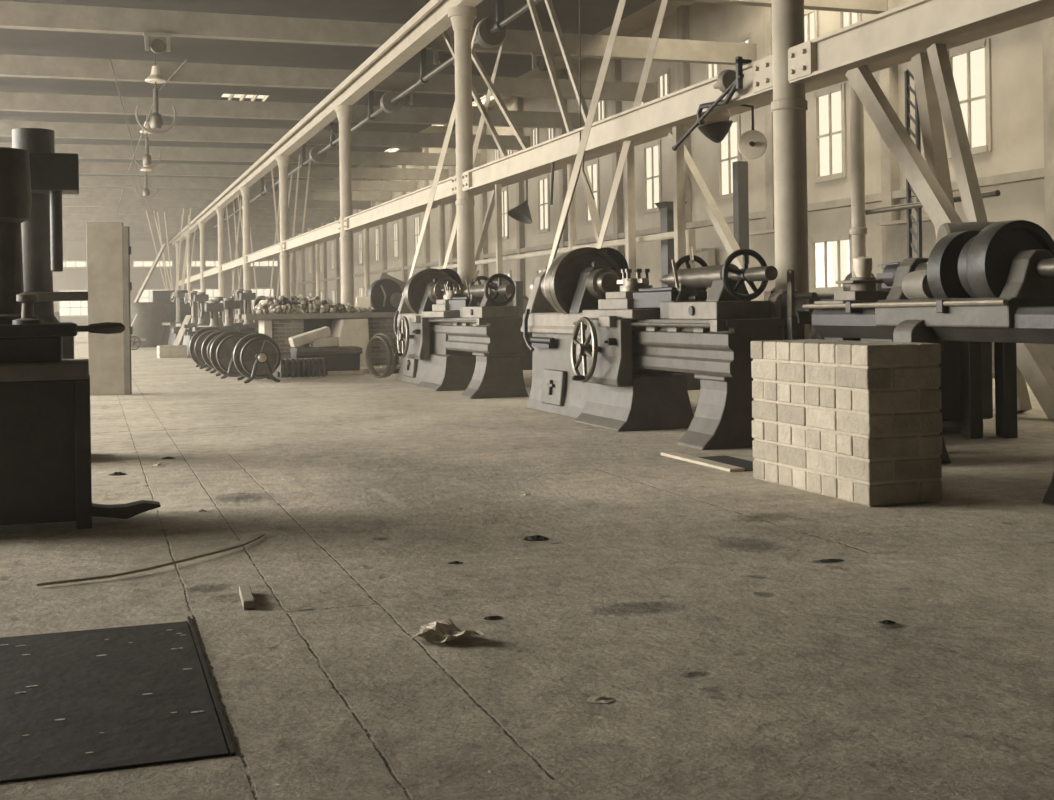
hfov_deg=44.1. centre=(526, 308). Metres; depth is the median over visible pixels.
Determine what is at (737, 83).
rod
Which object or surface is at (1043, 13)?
beam
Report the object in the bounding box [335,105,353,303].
column
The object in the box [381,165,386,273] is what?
trim
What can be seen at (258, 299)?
ring
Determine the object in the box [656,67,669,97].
window
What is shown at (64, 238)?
ceiling beam
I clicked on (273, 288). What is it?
window
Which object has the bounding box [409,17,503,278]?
belt
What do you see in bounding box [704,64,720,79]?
window
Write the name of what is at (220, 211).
column
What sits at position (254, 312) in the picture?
machine
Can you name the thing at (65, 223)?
ceiling beam
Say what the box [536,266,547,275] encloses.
window
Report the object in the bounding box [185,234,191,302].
column
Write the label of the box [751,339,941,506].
brick pier
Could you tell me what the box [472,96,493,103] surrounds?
window
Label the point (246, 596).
stick
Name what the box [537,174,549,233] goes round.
window
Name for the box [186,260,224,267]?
window
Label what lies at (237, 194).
belt
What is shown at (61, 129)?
ceiling beam
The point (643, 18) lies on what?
ceiling
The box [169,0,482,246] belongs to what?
girder
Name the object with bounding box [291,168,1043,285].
trim
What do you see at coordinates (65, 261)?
window
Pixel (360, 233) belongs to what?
window
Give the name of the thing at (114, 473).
chip
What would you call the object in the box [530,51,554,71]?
pulley
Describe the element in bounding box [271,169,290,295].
belt
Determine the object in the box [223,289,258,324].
machine
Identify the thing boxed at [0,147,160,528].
machine
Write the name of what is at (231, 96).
window
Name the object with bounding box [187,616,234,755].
hatch edge
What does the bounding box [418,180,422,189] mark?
window
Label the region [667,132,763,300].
brace
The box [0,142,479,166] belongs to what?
ceiling beam
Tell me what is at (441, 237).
column
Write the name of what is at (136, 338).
cart
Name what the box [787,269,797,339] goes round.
lever
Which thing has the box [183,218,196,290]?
belt
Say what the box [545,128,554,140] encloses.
window
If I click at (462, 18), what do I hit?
column
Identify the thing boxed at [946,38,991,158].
window
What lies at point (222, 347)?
wheel
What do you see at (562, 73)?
trim
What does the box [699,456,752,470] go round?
pit cover
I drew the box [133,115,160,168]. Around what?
lamp
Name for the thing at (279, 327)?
bench
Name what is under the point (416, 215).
window
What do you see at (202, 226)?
column
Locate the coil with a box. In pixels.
[365,333,397,377]
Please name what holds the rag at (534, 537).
on the floor
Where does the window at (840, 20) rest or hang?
in the wall at (1016, 54)
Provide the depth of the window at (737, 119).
25.65 m
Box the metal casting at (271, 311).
[269,308,276,313]
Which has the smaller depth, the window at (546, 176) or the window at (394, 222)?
the window at (546, 176)
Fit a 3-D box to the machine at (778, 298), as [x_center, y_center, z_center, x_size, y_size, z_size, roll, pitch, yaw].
[1.902,0.416,9.330,0.240,1.110,0.640,-1,0,-19]
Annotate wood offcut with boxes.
[360,368,385,373]
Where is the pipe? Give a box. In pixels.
[865,190,999,214]
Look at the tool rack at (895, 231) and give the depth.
19.78 m
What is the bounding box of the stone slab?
[288,327,338,347]
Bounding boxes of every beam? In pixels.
[0,1,756,65]
[0,54,657,101]
[0,92,584,128]
[0,120,529,149]
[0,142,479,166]
[62,187,391,200]
[62,197,370,209]
[62,207,339,216]
[62,214,334,222]
[62,221,320,227]
[63,227,307,232]
[63,232,295,237]
[63,237,279,240]
[79,162,448,179]
[79,176,417,191]
[256,4,1053,261]
[672,0,885,13]
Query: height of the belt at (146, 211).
5.330 m
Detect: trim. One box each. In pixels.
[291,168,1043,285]
[292,251,295,295]
[301,233,305,295]
[311,228,315,300]
[323,223,327,312]
[335,217,339,302]
[351,179,353,306]
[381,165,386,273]
[400,165,407,282]
[423,148,429,268]
[449,126,456,271]
[479,126,487,283]
[515,97,525,295]
[558,69,567,255]
[611,59,623,253]
[677,5,691,229]
[763,7,773,229]
[879,0,899,272]
[1042,17,1053,240]
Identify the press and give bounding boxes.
[12,128,87,358]
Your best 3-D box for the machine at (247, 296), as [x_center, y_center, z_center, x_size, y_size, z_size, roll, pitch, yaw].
[-6.267,0.344,29.014,0.816,1.500,0.600,-1,0,-19]
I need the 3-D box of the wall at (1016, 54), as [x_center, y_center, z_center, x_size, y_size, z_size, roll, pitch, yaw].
[-1.233,-2.707,41.271,0.040,7.450,91.000,-1,0,-19]
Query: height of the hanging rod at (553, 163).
0.501 m
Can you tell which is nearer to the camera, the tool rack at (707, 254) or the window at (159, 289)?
the tool rack at (707, 254)
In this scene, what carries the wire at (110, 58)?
hanging from the ceiling beam at (29, 66)
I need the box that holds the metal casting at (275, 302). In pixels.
[273,299,278,304]
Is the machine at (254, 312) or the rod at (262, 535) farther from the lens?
the machine at (254, 312)
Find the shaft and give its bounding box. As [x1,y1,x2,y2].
[214,0,540,227]
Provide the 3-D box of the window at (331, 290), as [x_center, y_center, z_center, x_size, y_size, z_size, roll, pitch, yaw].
[-10.091,-0.524,67.622,0.080,0.970,1.360,-1,0,-19]
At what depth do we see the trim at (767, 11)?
23.83 m
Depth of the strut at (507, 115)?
17.83 m
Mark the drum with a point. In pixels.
(148, 325)
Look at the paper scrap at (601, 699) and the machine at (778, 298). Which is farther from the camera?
the machine at (778, 298)
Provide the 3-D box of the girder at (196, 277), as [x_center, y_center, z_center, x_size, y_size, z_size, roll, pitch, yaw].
[-16.472,-1.523,64.596,0.175,0.260,8.680,-1,0,-19]
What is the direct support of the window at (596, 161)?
in the wall at (1016, 54)
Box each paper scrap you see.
[410,618,484,642]
[587,696,613,702]
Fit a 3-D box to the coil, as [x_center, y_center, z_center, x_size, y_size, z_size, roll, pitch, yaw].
[-2.129,0.682,18.762,0.666,0.648,0.203,-1,0,45]
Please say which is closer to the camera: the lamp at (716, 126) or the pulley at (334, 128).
the lamp at (716, 126)
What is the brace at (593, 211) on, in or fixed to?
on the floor
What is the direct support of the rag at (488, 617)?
on the floor
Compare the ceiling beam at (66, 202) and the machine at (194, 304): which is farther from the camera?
the ceiling beam at (66, 202)
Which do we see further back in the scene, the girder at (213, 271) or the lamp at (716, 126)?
the girder at (213, 271)
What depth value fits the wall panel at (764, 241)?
23.76 m
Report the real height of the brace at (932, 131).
3.499 m
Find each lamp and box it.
[115,53,186,221]
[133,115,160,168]
[135,165,156,198]
[507,180,531,223]
[698,110,732,142]
[738,104,766,158]
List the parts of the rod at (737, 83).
rod, bent arm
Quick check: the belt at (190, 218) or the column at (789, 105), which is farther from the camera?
the belt at (190, 218)
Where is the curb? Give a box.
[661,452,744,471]
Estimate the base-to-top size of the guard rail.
2.078 m
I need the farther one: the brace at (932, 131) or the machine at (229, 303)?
the machine at (229, 303)
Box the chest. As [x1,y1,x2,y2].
[187,335,192,357]
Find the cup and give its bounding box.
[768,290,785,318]
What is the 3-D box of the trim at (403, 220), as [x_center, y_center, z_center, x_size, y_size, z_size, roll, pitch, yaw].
[-4.897,-2.577,51.860,0.160,7.300,0.260,-1,0,-19]
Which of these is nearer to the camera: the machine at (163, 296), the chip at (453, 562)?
the chip at (453, 562)
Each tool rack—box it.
[696,248,714,267]
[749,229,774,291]
[877,217,936,266]
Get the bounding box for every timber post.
[495,184,502,273]
[624,142,635,277]
[672,126,685,268]
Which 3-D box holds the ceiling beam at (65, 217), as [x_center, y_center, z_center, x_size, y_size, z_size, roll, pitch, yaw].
[-18.879,-4.457,63.802,19.000,0.380,0.220,-1,0,-19]
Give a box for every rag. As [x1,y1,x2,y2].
[484,616,502,619]
[523,535,548,540]
[820,559,843,561]
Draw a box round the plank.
[173,315,191,344]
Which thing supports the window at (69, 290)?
in the wall at (69, 278)
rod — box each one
[36,534,264,585]
[550,162,554,204]
[672,56,751,150]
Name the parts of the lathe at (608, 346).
lever, handle, door, handle, feed knob, leg, leg moulding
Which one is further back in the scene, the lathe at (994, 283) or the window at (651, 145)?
the window at (651, 145)
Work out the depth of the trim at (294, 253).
79.73 m
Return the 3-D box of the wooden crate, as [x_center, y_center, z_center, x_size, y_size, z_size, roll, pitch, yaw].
[-8.075,0.981,29.558,0.620,0.280,0.410,-1,0,-24]
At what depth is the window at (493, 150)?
40.49 m
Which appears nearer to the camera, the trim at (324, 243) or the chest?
the chest
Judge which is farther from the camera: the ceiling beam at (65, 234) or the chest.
the ceiling beam at (65, 234)
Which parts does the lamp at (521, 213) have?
lamp shade, stem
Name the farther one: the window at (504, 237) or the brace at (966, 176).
the window at (504, 237)
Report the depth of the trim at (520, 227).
37.75 m
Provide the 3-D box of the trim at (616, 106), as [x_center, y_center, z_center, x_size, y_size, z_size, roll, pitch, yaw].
[2.157,-2.683,30.874,0.160,7.300,0.260,-1,0,-19]
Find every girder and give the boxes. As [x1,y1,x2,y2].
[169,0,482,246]
[177,278,186,285]
[188,273,199,281]
[201,266,217,277]
[220,257,242,271]
[245,243,279,262]
[282,220,339,250]
[343,175,456,230]
[462,55,772,191]
[788,0,1053,83]
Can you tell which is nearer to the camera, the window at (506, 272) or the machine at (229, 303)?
the machine at (229, 303)
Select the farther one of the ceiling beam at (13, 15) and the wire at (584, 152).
the ceiling beam at (13, 15)
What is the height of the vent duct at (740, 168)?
2.550 m
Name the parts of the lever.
blade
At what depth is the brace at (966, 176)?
12.28 m
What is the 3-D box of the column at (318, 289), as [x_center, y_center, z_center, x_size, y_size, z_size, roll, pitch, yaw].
[-7.706,-0.634,48.000,0.256,3.500,0.260,-1,0,-19]
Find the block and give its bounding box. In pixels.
[330,318,368,365]
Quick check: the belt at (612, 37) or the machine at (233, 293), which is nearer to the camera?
the belt at (612, 37)
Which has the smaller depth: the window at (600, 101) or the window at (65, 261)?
the window at (600, 101)
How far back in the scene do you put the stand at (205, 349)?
22.03 m
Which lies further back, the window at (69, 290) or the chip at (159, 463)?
the window at (69, 290)
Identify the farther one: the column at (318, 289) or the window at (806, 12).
the column at (318, 289)
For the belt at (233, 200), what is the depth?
51.97 m
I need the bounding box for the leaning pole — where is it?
[134,244,165,301]
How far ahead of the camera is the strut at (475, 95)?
18.52 m
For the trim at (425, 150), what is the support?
attached to the wall at (1016, 54)
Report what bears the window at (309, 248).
in the wall at (1016, 54)
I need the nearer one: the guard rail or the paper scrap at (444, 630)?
the paper scrap at (444, 630)
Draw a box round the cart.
[131,314,145,349]
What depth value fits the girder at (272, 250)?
39.16 m
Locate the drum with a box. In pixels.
[131,302,166,347]
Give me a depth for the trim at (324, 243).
69.23 m
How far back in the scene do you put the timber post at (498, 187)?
26.04 m
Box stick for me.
[239,585,254,609]
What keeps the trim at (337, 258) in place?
attached to the wall at (1016, 54)
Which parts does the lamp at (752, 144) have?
stem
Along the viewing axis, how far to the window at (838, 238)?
22.34 m
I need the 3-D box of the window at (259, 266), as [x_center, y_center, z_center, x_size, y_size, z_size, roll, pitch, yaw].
[-17.268,-2.891,83.874,2.520,0.520,0.080,-1,0,-19]
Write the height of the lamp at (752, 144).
0.550 m
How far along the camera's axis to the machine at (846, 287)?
17.32 m
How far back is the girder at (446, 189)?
21.79 m
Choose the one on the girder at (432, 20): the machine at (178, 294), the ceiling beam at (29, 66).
the ceiling beam at (29, 66)
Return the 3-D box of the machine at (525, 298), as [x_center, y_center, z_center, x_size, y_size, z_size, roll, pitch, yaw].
[-0.029,0.331,30.699,0.700,1.338,1.420,-1,0,-19]
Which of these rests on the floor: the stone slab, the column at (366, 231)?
the column at (366, 231)
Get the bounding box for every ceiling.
[0,0,655,190]
[314,0,694,190]
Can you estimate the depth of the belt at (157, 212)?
57.91 m
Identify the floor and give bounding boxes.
[0,332,1053,799]
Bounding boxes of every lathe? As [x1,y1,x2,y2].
[394,268,527,398]
[521,246,784,449]
[802,219,1053,504]
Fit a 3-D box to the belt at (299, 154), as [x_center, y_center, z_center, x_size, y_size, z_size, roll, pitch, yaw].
[-6.330,-1.595,35.860,0.845,5.325,0.012,-1,0,-19]
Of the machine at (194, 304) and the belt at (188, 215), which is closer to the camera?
the machine at (194, 304)
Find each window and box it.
[58,289,87,316]
[63,260,86,267]
[132,260,173,267]
[137,288,170,301]
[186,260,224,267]
[192,288,218,297]
[219,94,269,101]
[242,260,278,267]
[243,287,274,300]
[308,247,310,274]
[320,244,321,272]
[330,240,333,270]
[330,289,335,304]
[358,231,362,265]
[358,286,363,296]
[374,226,379,262]
[392,220,398,259]
[413,214,420,255]
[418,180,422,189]
[437,206,445,250]
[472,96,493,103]
[492,149,499,160]
[502,187,508,239]
[503,270,511,278]
[530,128,538,146]
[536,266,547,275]
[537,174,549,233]
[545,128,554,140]
[584,159,599,224]
[595,100,605,121]
[642,140,661,213]
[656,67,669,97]
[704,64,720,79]
[716,115,740,200]
[734,32,751,68]
[804,9,818,40]
[809,234,851,292]
[813,83,846,182]
[837,12,861,29]
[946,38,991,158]
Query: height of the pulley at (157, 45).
0.338 m
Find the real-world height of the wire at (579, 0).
3.606 m
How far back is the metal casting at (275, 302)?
23.35 m
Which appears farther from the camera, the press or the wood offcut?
the wood offcut
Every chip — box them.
[109,472,126,475]
[151,462,165,465]
[448,561,462,563]
[879,620,895,623]
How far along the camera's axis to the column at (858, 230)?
14.19 m
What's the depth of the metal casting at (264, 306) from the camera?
23.21 m
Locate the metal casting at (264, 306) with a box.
[261,303,267,309]
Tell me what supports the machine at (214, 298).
on the floor
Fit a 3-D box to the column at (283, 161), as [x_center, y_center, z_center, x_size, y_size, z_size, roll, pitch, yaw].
[-6.538,-1.502,35.072,0.400,5.200,0.400,-1,0,-19]
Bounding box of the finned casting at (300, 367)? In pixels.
[277,358,327,377]
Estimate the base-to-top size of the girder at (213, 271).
0.260 m
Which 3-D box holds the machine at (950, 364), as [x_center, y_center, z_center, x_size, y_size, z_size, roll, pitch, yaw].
[3.073,0.504,10.103,0.850,0.900,0.600,-1,0,-19]
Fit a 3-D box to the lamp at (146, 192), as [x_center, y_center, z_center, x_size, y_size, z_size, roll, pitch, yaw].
[-12.107,-4.197,41.316,0.602,1.444,0.355,-1,0,11]
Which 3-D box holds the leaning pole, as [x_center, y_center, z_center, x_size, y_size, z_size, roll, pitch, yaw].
[-13.126,-0.513,44.120,0.100,3.429,2.720,-1,0,23]
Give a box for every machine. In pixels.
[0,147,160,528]
[54,312,59,321]
[150,290,209,344]
[162,290,190,344]
[176,291,209,344]
[183,292,209,334]
[193,300,231,330]
[197,297,239,326]
[208,298,247,330]
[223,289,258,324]
[232,309,258,330]
[234,290,258,334]
[492,277,532,369]
[523,295,528,313]
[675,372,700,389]
[764,290,816,339]
[770,287,834,339]
[843,272,890,290]
[936,222,1017,438]
[939,341,992,429]
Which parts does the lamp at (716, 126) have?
lamp shade, globe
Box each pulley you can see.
[143,31,171,53]
[327,120,338,133]
[392,89,413,106]
[432,46,454,66]
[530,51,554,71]
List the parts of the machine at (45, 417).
leg, handle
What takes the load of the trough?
on the floor
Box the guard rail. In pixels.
[432,229,695,268]
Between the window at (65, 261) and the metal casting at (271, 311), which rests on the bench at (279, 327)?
the metal casting at (271, 311)
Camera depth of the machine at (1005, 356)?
9.49 m
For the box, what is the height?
0.290 m
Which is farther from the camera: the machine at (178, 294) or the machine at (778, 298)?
the machine at (178, 294)
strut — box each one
[442,30,507,156]
[471,49,528,149]
[527,0,572,132]
[544,0,588,122]
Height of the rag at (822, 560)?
0.006 m
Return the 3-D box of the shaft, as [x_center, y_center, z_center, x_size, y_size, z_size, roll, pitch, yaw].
[-3.803,-4.113,28.546,0.420,0.760,67.500,-1,0,-19]
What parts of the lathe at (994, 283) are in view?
tool post, feed rod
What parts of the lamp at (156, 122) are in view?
wire, stem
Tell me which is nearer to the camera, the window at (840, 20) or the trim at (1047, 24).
the trim at (1047, 24)
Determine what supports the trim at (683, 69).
attached to the wall at (1016, 54)
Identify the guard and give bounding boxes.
[367,272,405,311]
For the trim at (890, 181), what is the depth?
20.28 m
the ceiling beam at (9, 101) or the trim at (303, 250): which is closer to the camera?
the ceiling beam at (9, 101)
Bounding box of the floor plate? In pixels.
[0,621,229,782]
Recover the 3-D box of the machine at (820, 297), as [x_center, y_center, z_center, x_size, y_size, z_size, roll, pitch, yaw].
[2.862,0.348,13.314,0.700,1.218,1.420,-1,0,-19]
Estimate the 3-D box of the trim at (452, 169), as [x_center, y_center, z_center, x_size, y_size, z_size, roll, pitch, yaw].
[-2.546,-2.612,44.865,0.160,7.300,0.260,-1,0,-19]
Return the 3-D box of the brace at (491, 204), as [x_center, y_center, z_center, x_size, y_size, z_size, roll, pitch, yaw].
[-1.239,-0.751,29.074,0.100,3.574,3.967,-1,0,-19]
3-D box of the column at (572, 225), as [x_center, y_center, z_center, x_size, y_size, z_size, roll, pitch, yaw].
[0.801,-0.762,22.692,0.256,3.500,0.260,-1,0,-19]
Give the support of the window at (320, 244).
in the wall at (1016, 54)
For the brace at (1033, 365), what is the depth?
12.59 m
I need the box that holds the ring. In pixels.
[253,296,266,308]
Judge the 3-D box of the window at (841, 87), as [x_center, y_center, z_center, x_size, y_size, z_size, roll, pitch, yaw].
[5.159,-2.968,22.152,0.080,1.580,0.980,-1,0,-19]
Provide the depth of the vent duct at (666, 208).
20.18 m
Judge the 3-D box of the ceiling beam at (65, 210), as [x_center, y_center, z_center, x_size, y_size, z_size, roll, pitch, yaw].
[-17.461,-4.479,59.584,19.000,0.380,0.220,-1,0,-19]
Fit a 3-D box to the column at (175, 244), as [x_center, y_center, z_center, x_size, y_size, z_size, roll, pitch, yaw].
[-20.716,-1.289,77.253,0.400,5.200,0.400,-1,0,-19]
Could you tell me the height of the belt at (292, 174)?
5.326 m
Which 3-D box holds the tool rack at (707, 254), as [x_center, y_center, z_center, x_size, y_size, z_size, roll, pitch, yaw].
[3.466,-0.592,26.540,0.300,1.220,1.100,-1,0,-19]
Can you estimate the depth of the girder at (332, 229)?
30.42 m
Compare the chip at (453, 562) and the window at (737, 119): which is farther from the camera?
the window at (737, 119)
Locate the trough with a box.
[290,346,363,375]
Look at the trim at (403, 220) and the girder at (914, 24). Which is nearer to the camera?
the girder at (914, 24)
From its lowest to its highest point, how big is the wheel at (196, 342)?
0.780 m
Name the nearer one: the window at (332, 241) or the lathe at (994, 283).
the lathe at (994, 283)
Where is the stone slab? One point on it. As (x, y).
(320, 337)
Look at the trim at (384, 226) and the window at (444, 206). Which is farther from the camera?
the trim at (384, 226)
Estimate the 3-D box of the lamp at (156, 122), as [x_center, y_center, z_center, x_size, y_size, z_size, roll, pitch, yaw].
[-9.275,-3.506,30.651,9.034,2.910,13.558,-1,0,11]
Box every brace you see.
[475,189,494,271]
[580,162,604,242]
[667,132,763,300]
[846,65,1053,419]
[911,53,954,239]
[927,43,1031,412]
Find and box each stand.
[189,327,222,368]
[201,330,225,373]
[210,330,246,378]
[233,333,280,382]
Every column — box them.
[174,243,180,289]
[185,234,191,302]
[198,223,206,301]
[215,207,225,322]
[240,187,251,290]
[276,155,290,297]
[316,244,320,301]
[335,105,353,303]
[364,229,369,296]
[438,205,444,268]
[448,6,476,296]
[567,164,576,251]
[771,0,809,339]
[849,82,867,276]
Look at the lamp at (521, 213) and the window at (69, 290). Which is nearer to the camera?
the lamp at (521, 213)
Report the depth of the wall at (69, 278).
82.02 m
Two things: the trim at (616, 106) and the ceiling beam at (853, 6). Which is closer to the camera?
the ceiling beam at (853, 6)
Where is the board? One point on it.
(109, 285)
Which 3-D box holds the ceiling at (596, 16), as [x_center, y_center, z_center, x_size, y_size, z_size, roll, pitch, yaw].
[-11.713,-5.525,37.763,16.020,1.200,91.000,-1,0,-19]
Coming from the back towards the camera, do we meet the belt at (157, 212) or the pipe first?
the belt at (157, 212)
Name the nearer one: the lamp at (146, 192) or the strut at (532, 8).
the strut at (532, 8)
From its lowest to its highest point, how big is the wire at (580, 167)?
1.106 m
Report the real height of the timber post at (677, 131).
3.500 m
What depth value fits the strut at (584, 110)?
15.33 m
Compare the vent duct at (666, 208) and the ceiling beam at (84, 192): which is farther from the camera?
the ceiling beam at (84, 192)
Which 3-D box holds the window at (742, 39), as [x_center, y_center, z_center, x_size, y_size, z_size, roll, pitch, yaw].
[4.165,-4.833,25.024,0.080,0.820,0.680,-1,0,-19]
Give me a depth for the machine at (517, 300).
21.09 m
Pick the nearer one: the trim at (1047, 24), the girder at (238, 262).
the trim at (1047, 24)
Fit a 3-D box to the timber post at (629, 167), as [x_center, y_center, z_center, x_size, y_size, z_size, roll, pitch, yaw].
[1.577,-0.774,19.756,0.120,3.500,0.120,-1,0,-19]
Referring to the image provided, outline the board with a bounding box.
[86,222,132,395]
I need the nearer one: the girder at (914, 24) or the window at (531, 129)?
the girder at (914, 24)
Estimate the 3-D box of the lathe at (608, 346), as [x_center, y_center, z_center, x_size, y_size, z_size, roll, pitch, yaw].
[0.777,0.208,11.095,1.019,1.560,4.870,-1,0,-16]
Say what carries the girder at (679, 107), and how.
attached to the column at (789, 105)
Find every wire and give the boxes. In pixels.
[110,58,156,219]
[554,167,580,258]
[579,0,580,166]
[582,152,594,198]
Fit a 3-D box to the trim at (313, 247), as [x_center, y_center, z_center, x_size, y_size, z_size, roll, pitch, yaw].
[-11.950,-2.471,72.846,0.160,7.300,0.260,-1,0,-19]
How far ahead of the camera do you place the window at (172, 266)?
81.70 m
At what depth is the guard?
24.11 m
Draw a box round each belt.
[146,211,171,289]
[157,212,172,289]
[175,208,190,289]
[177,215,188,289]
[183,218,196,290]
[226,200,239,322]
[232,194,249,322]
[237,194,257,322]
[269,174,292,298]
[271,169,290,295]
[290,154,310,295]
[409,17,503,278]
[544,0,667,294]
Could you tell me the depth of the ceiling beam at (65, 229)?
72.92 m
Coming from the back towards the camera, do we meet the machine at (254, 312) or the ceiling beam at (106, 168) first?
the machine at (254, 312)
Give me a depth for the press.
8.99 m
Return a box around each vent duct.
[654,201,686,286]
[733,161,748,263]
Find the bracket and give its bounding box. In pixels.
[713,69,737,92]
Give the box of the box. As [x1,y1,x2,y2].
[356,297,370,312]
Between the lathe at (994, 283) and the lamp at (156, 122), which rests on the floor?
the lathe at (994, 283)
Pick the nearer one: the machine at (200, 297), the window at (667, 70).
the window at (667, 70)
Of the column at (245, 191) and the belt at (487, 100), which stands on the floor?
the column at (245, 191)
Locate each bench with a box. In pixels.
[235,312,398,364]
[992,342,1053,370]
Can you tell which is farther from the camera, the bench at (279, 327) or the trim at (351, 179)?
the trim at (351, 179)
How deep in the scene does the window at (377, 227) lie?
57.12 m
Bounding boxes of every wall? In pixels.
[53,241,280,325]
[289,0,1044,372]
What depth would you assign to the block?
23.40 m
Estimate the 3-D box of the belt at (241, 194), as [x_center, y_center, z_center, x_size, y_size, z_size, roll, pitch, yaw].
[-10.886,-1.627,49.099,0.945,5.526,0.012,-1,0,-19]
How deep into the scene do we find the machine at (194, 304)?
34.37 m
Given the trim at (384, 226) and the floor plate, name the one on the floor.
the floor plate
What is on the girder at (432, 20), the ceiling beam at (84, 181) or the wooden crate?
the ceiling beam at (84, 181)
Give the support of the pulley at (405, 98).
attached to the ceiling beam at (29, 66)
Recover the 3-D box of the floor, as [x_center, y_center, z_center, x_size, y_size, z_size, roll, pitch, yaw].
[-10.199,1.253,38.238,19.600,0.200,91.600,-1,0,-19]
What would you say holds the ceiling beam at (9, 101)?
on the girder at (432, 20)
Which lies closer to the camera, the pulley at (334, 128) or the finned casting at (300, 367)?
the finned casting at (300, 367)
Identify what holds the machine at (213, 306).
on the floor
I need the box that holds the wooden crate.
[157,345,186,357]
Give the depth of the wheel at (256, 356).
18.88 m
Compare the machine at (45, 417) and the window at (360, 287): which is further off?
the window at (360, 287)
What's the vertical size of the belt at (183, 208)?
5.526 m
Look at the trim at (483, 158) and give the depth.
41.25 m

